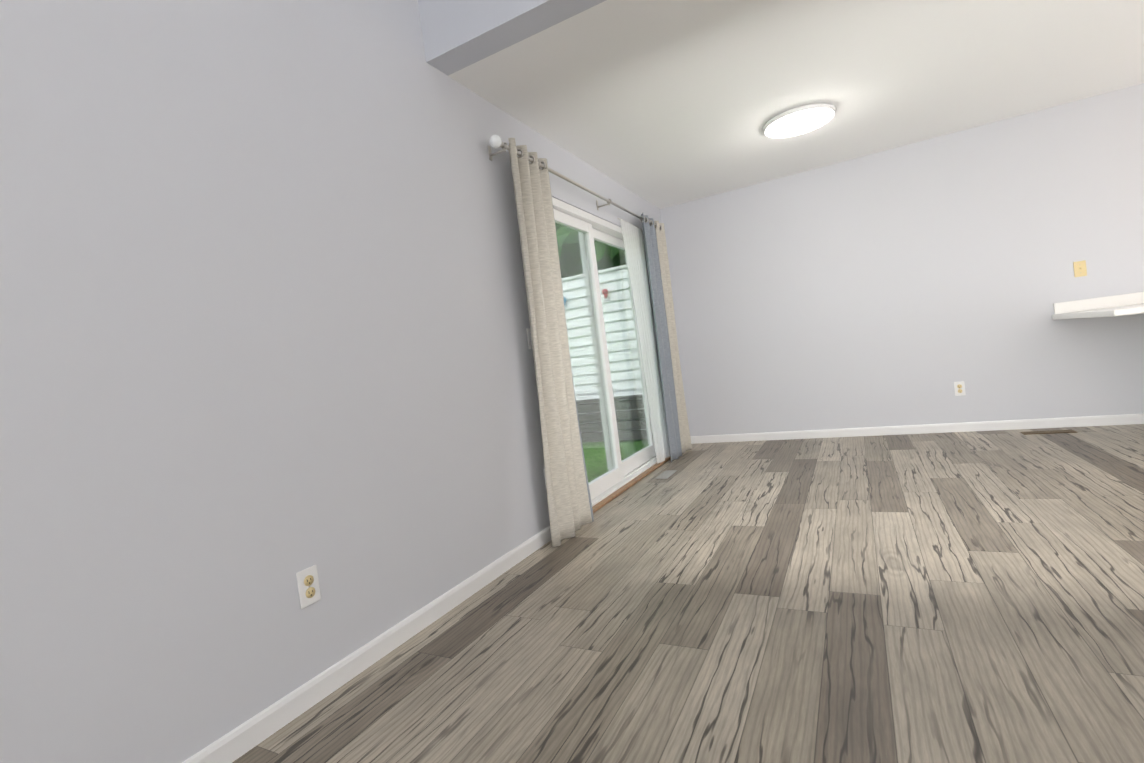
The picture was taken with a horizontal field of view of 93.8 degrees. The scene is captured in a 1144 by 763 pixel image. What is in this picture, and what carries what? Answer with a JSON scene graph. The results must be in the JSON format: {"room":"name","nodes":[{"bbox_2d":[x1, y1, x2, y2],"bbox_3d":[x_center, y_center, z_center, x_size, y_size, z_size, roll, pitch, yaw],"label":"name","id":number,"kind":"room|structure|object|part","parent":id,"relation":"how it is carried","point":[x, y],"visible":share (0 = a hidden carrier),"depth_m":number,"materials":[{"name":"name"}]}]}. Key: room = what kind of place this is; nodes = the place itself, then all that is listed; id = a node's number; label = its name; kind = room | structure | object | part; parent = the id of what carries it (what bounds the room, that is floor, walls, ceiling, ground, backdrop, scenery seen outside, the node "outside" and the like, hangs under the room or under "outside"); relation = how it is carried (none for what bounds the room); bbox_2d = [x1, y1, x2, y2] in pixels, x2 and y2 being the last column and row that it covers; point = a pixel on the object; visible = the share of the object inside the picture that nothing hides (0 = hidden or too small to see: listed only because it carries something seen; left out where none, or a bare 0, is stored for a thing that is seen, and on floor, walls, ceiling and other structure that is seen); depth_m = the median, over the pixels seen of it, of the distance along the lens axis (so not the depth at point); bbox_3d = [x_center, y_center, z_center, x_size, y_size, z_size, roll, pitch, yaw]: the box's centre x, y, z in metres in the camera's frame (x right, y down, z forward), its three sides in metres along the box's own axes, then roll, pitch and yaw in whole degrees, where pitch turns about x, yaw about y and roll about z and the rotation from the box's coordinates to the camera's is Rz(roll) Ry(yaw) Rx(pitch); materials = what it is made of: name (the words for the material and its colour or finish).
{"room":"empty living room","nodes":[
{"label":"empty living room","id":0,"kind":"room"},
{"bbox_2d":[0,0,668,762],"bbox_3d":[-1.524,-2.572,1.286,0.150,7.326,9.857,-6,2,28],"label":"wall","id":1,"kind":"structure","parent":0,"point":[264,320],"depth_m":1.59,"materials":[{"name":"white paint"}]},
{"bbox_2d":[296,565,320,608],"bbox_3d":[-0.843,0.658,1.718,0.010,0.117,0.072,-6,2,28],"label":"electrical outlet","id":2,"kind":"object","parent":1,"relation":"attached to","point":[308,586],"visible":1,"depth_m":1.71,"materials":[{"name":"white plastic"}]},
{"bbox_2d":[182,448,669,762],"bbox_3d":[-0.997,1.015,1.355,0.013,0.076,9.557,-6,2,28],"label":"baseboard","id":3,"kind":"structure","parent":1,"relation":"attached to","point":[236,743],"depth_m":1.81,"materials":[{"name":"white paint"}]},
{"bbox_2d":[526,328,532,348],"bbox_3d":[-0.227,-0.245,3.047,0.019,0.117,0.072,-6,2,28],"label":"light switch","id":4,"kind":"object","parent":1,"relation":"attached to","point":[529,337],"visible":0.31,"depth_m":3.03,"materials":[{"name":"white plastic"}]},
{"bbox_2d":[488,134,691,546],"bbox_3d":[0.350,-0.307,4.009,0.140,2.189,2.819,-6,2,28],"label":"curtain","id":5,"kind":"object","parent":1,"relation":"attached to","point":[570,509],"visible":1,"depth_m":3.17,"materials":[{"name":"beige fabric"}]},
{"bbox_3d":[0.204,-1.339,3.958,0.132,0.078,2.768,-6,2,28],"label":"rod","id":6,"kind":"part","parent":5,"relation":"part of","materials":[{"name":"silver metal"}]},
{"bbox_2d":[552,197,670,512],"bbox_3d":[0.257,-0.224,4.064,0.180,2.057,1.984,-6,2,28],"label":"patio door","id":7,"kind":"structure","parent":1,"relation":"in","point":[635,475],"depth_m":4.02,"materials":[{"name":"glass"}]},
{"bbox_3d":[0.057,-0.181,3.654,0.092,1.958,0.968,-6,2,28],"label":"sliding patio door panel","id":8,"kind":"part","parent":7,"relation":"part of","materials":[{"name":"clear glass"}]},
{"bbox_3d":[0.411,-0.250,4.485,0.040,1.958,0.998,-6,2,28],"label":"fixed patio door panel","id":9,"kind":"part","parent":7,"relation":"part of","materials":[{"name":"clear glass"}]},
{"bbox_2d":[418,0,605,75],"bbox_3d":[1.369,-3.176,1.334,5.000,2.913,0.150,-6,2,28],"label":"ceiling beam","id":10,"kind":"structure","parent":0,"point":[458,35],"depth_m":2.37,"materials":[{"name":"white paint"}]},
{"bbox_2d":[232,424,1143,762],"bbox_3d":[1.204,0.869,0.187,5.300,0.120,9.857,-6,2,28],"label":"floor","id":11,"kind":"structure","parent":0,"point":[946,598],"depth_m":1.81,"materials":[{"name":"wood"}]},
{"bbox_2d":[655,470,676,478],"bbox_3d":[0.752,0.741,4.266,0.100,0.006,0.260,-6,2,28],"label":"floor vent","id":12,"kind":"object","parent":11,"relation":"in","point":[667,474],"visible":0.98,"depth_m":4.25,"materials":[{"name":"grey metal"}]},
{"bbox_2d":[1021,430,1076,434],"bbox_3d":[3.611,0.384,4.061,0.310,0.006,0.100,-6,2,28],"label":"floor vent","id":13,"kind":"object","parent":11,"relation":"in","point":[1049,432],"visible":1,"depth_m":4.05,"materials":[{"name":"brown metal"}]},
{"bbox_2d":[448,0,1143,208],"bbox_3d":[2.331,-1.977,2.884,5.000,0.200,3.271,-6,2,28],"label":"ceiling","id":14,"kind":"structure","parent":0,"point":[660,104],"depth_m":3.08,"materials":[{"name":"white paint"}]},
{"bbox_2d":[763,103,835,138],"bbox_3d":[1.550,-1.779,3.662,0.464,0.040,0.464,-6,2,28],"label":"ceiling light","id":15,"kind":"object","parent":14,"relation":"in","point":[799,120],"visible":0.98,"depth_m":3.61,"materials":[{"name":"white plastic"}]},
{"bbox_2d":[660,83,1143,435],"bbox_3d":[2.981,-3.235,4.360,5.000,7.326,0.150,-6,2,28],"label":"wall","id":16,"kind":"structure","parent":0,"point":[910,284],"depth_m":4.51,"materials":[{"name":"white paint"}]},
{"bbox_2d":[690,413,1143,443],"bbox_3d":[3.405,0.365,4.392,4.987,0.076,0.013,-6,2,28],"label":"baseboard","id":17,"kind":"structure","parent":16,"relation":"attached to","point":[1107,420],"depth_m":4.55,"materials":[{"name":"white paint"}]},
{"bbox_2d":[954,381,965,395],"bbox_3d":[3.228,0.059,4.457,0.072,0.117,0.010,-6,2,28],"label":"electrical outlet","id":18,"kind":"object","parent":16,"relation":"attached to","point":[959,387],"visible":1,"depth_m":4.45,"materials":[{"name":"white plastic"}]},
{"bbox_2d":[1073,260,1086,276],"bbox_3d":[3.840,-0.851,4.043,0.072,0.117,0.019,-6,2,28],"label":"light switch","id":19,"kind":"object","parent":16,"relation":"attached to","point":[1080,269],"visible":1,"depth_m":4.05,"materials":[{"name":"beige plastic"}]},
{"bbox_2d":[1052,292,1143,319],"bbox_3d":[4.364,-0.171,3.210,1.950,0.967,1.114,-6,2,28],"label":"countertop","id":20,"kind":"structure","parent":16,"relation":"attached to","point":[1121,305],"depth_m":3.93,"materials":[{"name":"white laminate"}]}
]}

